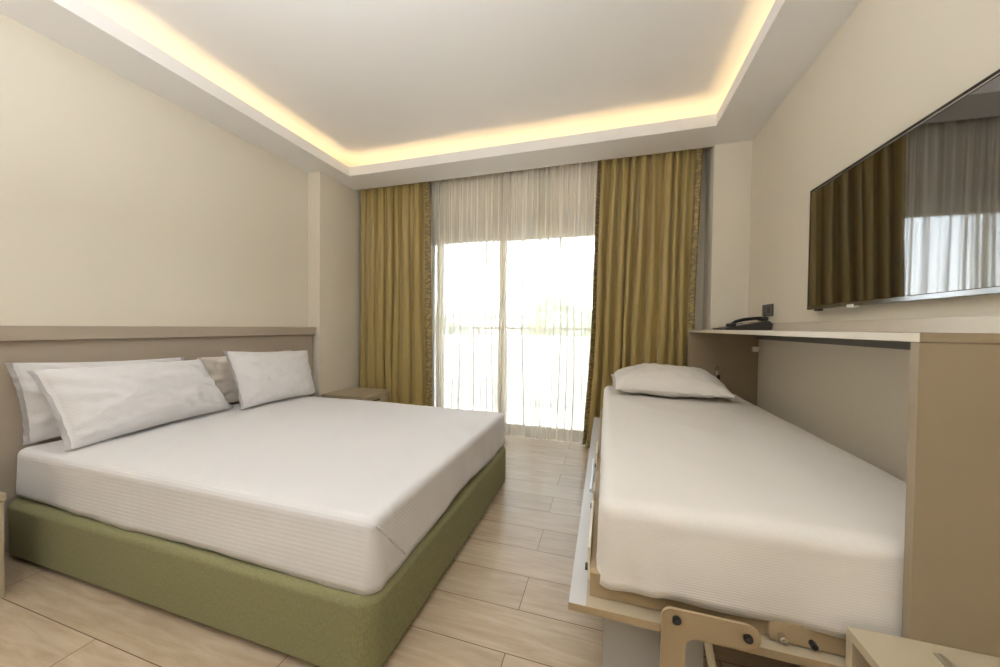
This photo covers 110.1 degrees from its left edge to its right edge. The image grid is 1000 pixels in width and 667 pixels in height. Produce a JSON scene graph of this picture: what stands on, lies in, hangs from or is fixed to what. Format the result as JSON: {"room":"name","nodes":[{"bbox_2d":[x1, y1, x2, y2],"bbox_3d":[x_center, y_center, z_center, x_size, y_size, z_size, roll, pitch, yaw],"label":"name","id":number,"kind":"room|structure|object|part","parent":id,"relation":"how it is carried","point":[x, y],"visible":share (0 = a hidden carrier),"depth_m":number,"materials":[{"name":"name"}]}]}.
{"room":"hotel room","nodes":[
{"label":"hotel room","id":0,"kind":"room"},
{"bbox_2d":[0,13,307,326],"bbox_3d":[-2.630,-0.447,1.262,0.120,3.000,6.300,1,1,17],"label":"wall","id":1,"kind":"structure","parent":0,"point":[121,204],"depth_m":2.15,"materials":[{"name":"beige paint"}]},
{"bbox_2d":[0,326,315,551],"bbox_3d":[-2.490,0.510,1.368,0.113,1.086,4.358,1,1,17],"label":"headboard","id":2,"kind":"object","parent":1,"relation":"attached to","point":[18,344],"visible":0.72,"depth_m":1.96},
{"bbox_3d":[-2.485,0.003,1.359,0.113,0.072,4.358,1,1,17],"label":"rail","id":3,"kind":"part","parent":2,"relation":"part of","materials":[{"name":"beige wood"}]},
{"bbox_2d":[308,171,360,396],"bbox_3d":[-1.728,-0.482,3.780,0.145,3.000,0.715,1,1,17],"label":"pilaster","id":4,"kind":"object","parent":1,"relation":"attached to","point":[334,265],"visible":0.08,"depth_m":3.59,"materials":[{"name":"beige paint"}]},
{"bbox_2d":[0,434,804,666],"bbox_3d":[-0.720,1.145,0.705,4.110,0.120,6.300,1,1,17],"label":"floor","id":5,"kind":"structure","parent":0,"point":[502,600],"depth_m":1.33,"materials":[{"name":"brown wood"}]},
{"bbox_2d":[0,491,5,598],"bbox_3d":[-2.249,0.845,1.250,0.482,0.425,0.440,1,1,17],"label":"bedside table","id":6,"kind":"object","parent":5,"relation":"on","point":[2,494],"visible":1,"depth_m":1.39,"materials":[{"name":"beige laminate"}]},
{"bbox_3d":[-2.042,0.753,1.187,0.021,0.166,0.432,1,1,17],"label":"drawer","id":7,"kind":"part","parent":6,"relation":"part of","materials":[{"name":"beige laminate"}]},
{"bbox_2d":[8,446,505,666],"bbox_3d":[-1.139,0.812,2.074,2.042,0.486,1.535,1,1,17],"label":"double bed","id":8,"kind":"object","parent":5,"relation":"on","point":[309,621],"visible":0.49,"depth_m":1.27,"materials":[{"name":"green fabric"}]},
{"bbox_2d":[16,396,504,595],"bbox_3d":[-1.134,0.658,2.073,2.032,0.255,1.496,1,1,17],"label":"sheet","id":9,"kind":"object","parent":8,"relation":"on","point":[336,493],"visible":0.94,"depth_m":1.45,"materials":[{"name":"white fabric"}]},
{"bbox_2d":[5,357,184,444],"bbox_3d":[-2.174,0.330,1.994,0.140,0.399,0.775,1,1,17],"label":"pillow","id":10,"kind":"object","parent":9,"relation":"on","point":[39,421],"visible":0.3,"depth_m":1.70,"materials":[{"name":"white fabric"}]},
{"bbox_2d":[26,359,232,451],"bbox_3d":[-1.968,0.345,2.015,0.220,0.366,0.899,1,1,12],"label":"pillow","id":11,"kind":"object","parent":9,"relation":"on","point":[89,405],"visible":1,"depth_m":1.80,"materials":[{"name":"white fabric"}]},
{"bbox_2d":[197,350,290,402],"bbox_3d":[-1.944,0.334,2.734,0.128,0.369,0.745,1,1,17],"label":"pillow","id":12,"kind":"object","parent":9,"relation":"on","point":[218,368],"visible":0.18,"depth_m":2.51,"materials":[{"name":"beige fabric"}]},
{"bbox_2d":[223,350,316,409],"bbox_3d":[-1.731,0.319,2.738,0.220,0.404,0.715,1,1,17],"label":"pillow","id":13,"kind":"object","parent":9,"relation":"on","point":[259,377],"visible":1,"depth_m":2.60,"materials":[{"name":"white fabric"}]},
{"bbox_2d":[322,387,388,401],"bbox_3d":[-1.470,0.812,3.604,0.482,0.425,0.440,1,1,17],"label":"bedside table","id":14,"kind":"object","parent":5,"relation":"on","point":[357,393],"visible":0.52,"depth_m":3.54,"materials":[{"name":"beige laminate"}]},
{"bbox_3d":[-1.264,0.720,3.540,0.021,0.166,0.432,1,1,17],"label":"drawer","id":15,"kind":"part","parent":14,"relation":"part of","materials":[{"name":"beige laminate"}]},
{"bbox_2d":[568,316,999,666],"bbox_3d":[1.044,0.509,1.763,1.164,1.153,2.124,1,1,17],"label":"bed","id":16,"kind":"object","parent":5,"relation":"on","point":[951,573],"visible":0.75,"depth_m":0.73,"materials":[{"name":"laminate"}]},
{"bbox_3d":[0.300,0.665,1.153,0.007,0.094,0.290,1,1,17],"label":"plate","id":17,"kind":"part","parent":16,"relation":"part of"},
{"bbox_3d":[0.377,0.661,1.406,0.007,0.094,0.080,1,1,17],"label":"plate","id":18,"kind":"part","parent":16,"relation":"part of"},
{"bbox_3d":[0.519,0.654,1.875,0.007,0.094,0.200,1,1,17],"label":"plate","id":19,"kind":"part","parent":16,"relation":"part of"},
{"bbox_3d":[0.421,0.919,0.978,0.257,0.348,0.018,1,1,17],"label":"support panel","id":20,"kind":"part","parent":16,"relation":"part of","materials":[{"name":"grey laminate"}]},
{"bbox_3d":[1.053,0.685,1.773,1.072,0.065,2.014,1,1,17],"label":"bed frame","id":21,"kind":"part","parent":16,"relation":"part of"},
{"bbox_3d":[1.685,0.534,2.668,0.463,1.084,0.022,1,1,17],"label":"panel","id":22,"kind":"part","parent":16,"relation":"part of","materials":[{"name":"beige laminate"}]},
{"bbox_2d":[713,312,772,329],"bbox_3d":[1.659,-0.086,2.402,0.347,0.126,0.207,1,1,13],"label":"telephone","id":23,"kind":"object","parent":16,"relation":"on","point":[762,323],"visible":1,"depth_m":2.34,"materials":[{"name":"grey plastic"}]},
{"bbox_2d":[596,386,905,638],"bbox_3d":[1.003,0.557,1.771,0.950,0.246,2.048,1,1,17],"label":"sheet","id":24,"kind":"object","parent":16,"relation":"on","point":[731,506],"visible":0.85,"depth_m":0.91,"materials":[{"name":"beige fabric"}]},
{"bbox_2d":[611,363,737,397],"bbox_3d":[1.168,0.323,2.467,0.735,0.207,0.550,1,1,17],"label":"pillow","id":25,"kind":"object","parent":24,"relation":"on","point":[671,381],"visible":1,"depth_m":2.31,"materials":[{"name":"beige fabric"}]},
{"bbox_3d":[0.730,0.705,0.811,0.182,0.047,0.012,1,1,17],"label":"hinge plate","id":26,"kind":"part","parent":16,"relation":"part of","materials":[{"name":"beige wood"}]},
{"bbox_3d":[1.600,0.033,1.595,0.017,0.044,2.064,1,1,17],"label":"rail","id":27,"kind":"part","parent":16,"relation":"part of","materials":[{"name":"grey metal"}]},
{"bbox_2d":[688,330,999,341],"bbox_3d":[1.388,-0.003,1.659,0.463,0.019,2.110,1,1,17],"label":"shelf","id":28,"kind":"object","parent":16,"relation":"attached to","point":[874,335],"depth_m":0.98,"materials":[{"name":"laminate"}]},
{"bbox_3d":[1.078,0.563,0.670,0.463,1.084,0.022,1,1,17],"label":"panel","id":29,"kind":"part","parent":16,"relation":"part of","materials":[{"name":"beige laminate"}]},
{"bbox_2d":[845,626,999,666],"bbox_3d":[0.916,0.874,0.353,0.560,0.471,0.684,1,1,17],"label":"bench","id":30,"kind":"object","parent":5,"relation":"on","point":[864,648],"visible":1,"depth_m":0.70,"materials":[{"name":"beige laminate"}]},
{"bbox_3d":[1.012,0.881,0.671,0.560,0.446,0.020,1,1,17],"label":"panel","id":31,"kind":"part","parent":30,"relation":"part of","materials":[{"name":"beige laminate"}]},
{"bbox_2d":[0,0,860,190],"bbox_3d":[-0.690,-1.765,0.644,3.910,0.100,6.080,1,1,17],"label":"ceiling","id":32,"kind":"structure","parent":0,"point":[363,82],"depth_m":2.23,"materials":[{"name":"paint"}]},
{"bbox_2d":[695,148,705,329],"bbox_3d":[0.174,-0.459,3.651,3.800,3.000,0.140,1,1,17],"label":"wall","id":33,"kind":"structure","parent":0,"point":[700,258],"depth_m":3.09,"materials":[{"name":"beige paint"}]},
{"bbox_2d":[748,0,999,481],"bbox_3d":[1.226,-0.383,0.093,0.120,3.000,6.300,1,1,17],"label":"wall","id":34,"kind":"structure","parent":0,"point":[891,64],"depth_m":1.62,"materials":[{"name":"beige paint"}]},
{"bbox_2d":[702,140,751,329],"bbox_3d":[1.886,-0.427,2.931,0.265,3.000,0.245,1,1,17],"label":"pilaster","id":35,"kind":"object","parent":34,"relation":"attached to","point":[728,165],"visible":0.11,"depth_m":2.81,"materials":[{"name":"beige paint"}]},
{"bbox_2d":[762,304,773,316],"bbox_3d":[1.864,-0.161,2.437,0.010,0.084,0.160,1,1,17],"label":"wall socket","id":36,"kind":"object","parent":34,"relation":"attached to","point":[768,308],"visible":1,"depth_m":2.42,"materials":[{"name":"plastic"}]},
{"bbox_2d":[807,69,999,310],"bbox_3d":[1.506,-0.428,1.313,0.043,0.638,1.130,1,1,16],"label":"television","id":37,"kind":"object","parent":34,"relation":"attached to","point":[916,217],"visible":1,"depth_m":1.22,"materials":[{"name":"black glass"}]},
{"bbox_3d":[1.497,-0.127,1.320,0.025,0.020,1.130,1,1,16],"label":"trim","id":38,"kind":"part","parent":37,"relation":"part of","materials":[{"name":"silver metal"}]},
{"bbox_3d":[1.489,-0.733,1.303,0.002,0.004,1.110,1,1,16],"label":"trim","id":39,"kind":"part","parent":37,"relation":"part of","materials":[{"name":"silver metal"}]},
{"bbox_3d":[0.067,-1.665,3.354,3.500,0.180,0.020,1,1,17],"label":"ceiling","id":40,"kind":"structure","parent":0,"visible":0},
{"bbox_2d":[359,181,432,405],"bbox_3d":[-1.145,-0.344,3.817,0.955,2.706,0.102,1,1,17],"label":"curtain","id":41,"kind":"object","parent":40,"relation":"hanging from","point":[396,296],"visible":0.81,"depth_m":3.80,"materials":[{"name":"gold fabric"}]},
{"bbox_2d":[430,172,503,412],"bbox_3d":[-0.379,-0.332,3.704,0.923,2.708,0.078,1,1,17],"label":"sheer curtain","id":42,"kind":"object","parent":40,"relation":"hanging from","point":[466,212],"visible":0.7,"depth_m":3.69,"materials":[{"name":"white fabric"}]},
{"bbox_2d":[501,161,597,442],"bbox_3d":[0.515,-0.316,3.395,1.052,2.708,0.082,1,1,17],"label":"sheer curtain","id":43,"kind":"object","parent":40,"relation":"hanging from","point":[548,213],"visible":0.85,"depth_m":3.41,"materials":[{"name":"white fabric"}]},
{"bbox_2d":[582,148,702,447],"bbox_3d":[1.232,-0.303,3.094,0.950,2.709,0.115,1,1,17],"label":"curtain","id":44,"kind":"object","parent":40,"relation":"hanging from","point":[647,216],"visible":0.72,"depth_m":3.08,"materials":[{"name":"gold fabric"}]}
]}

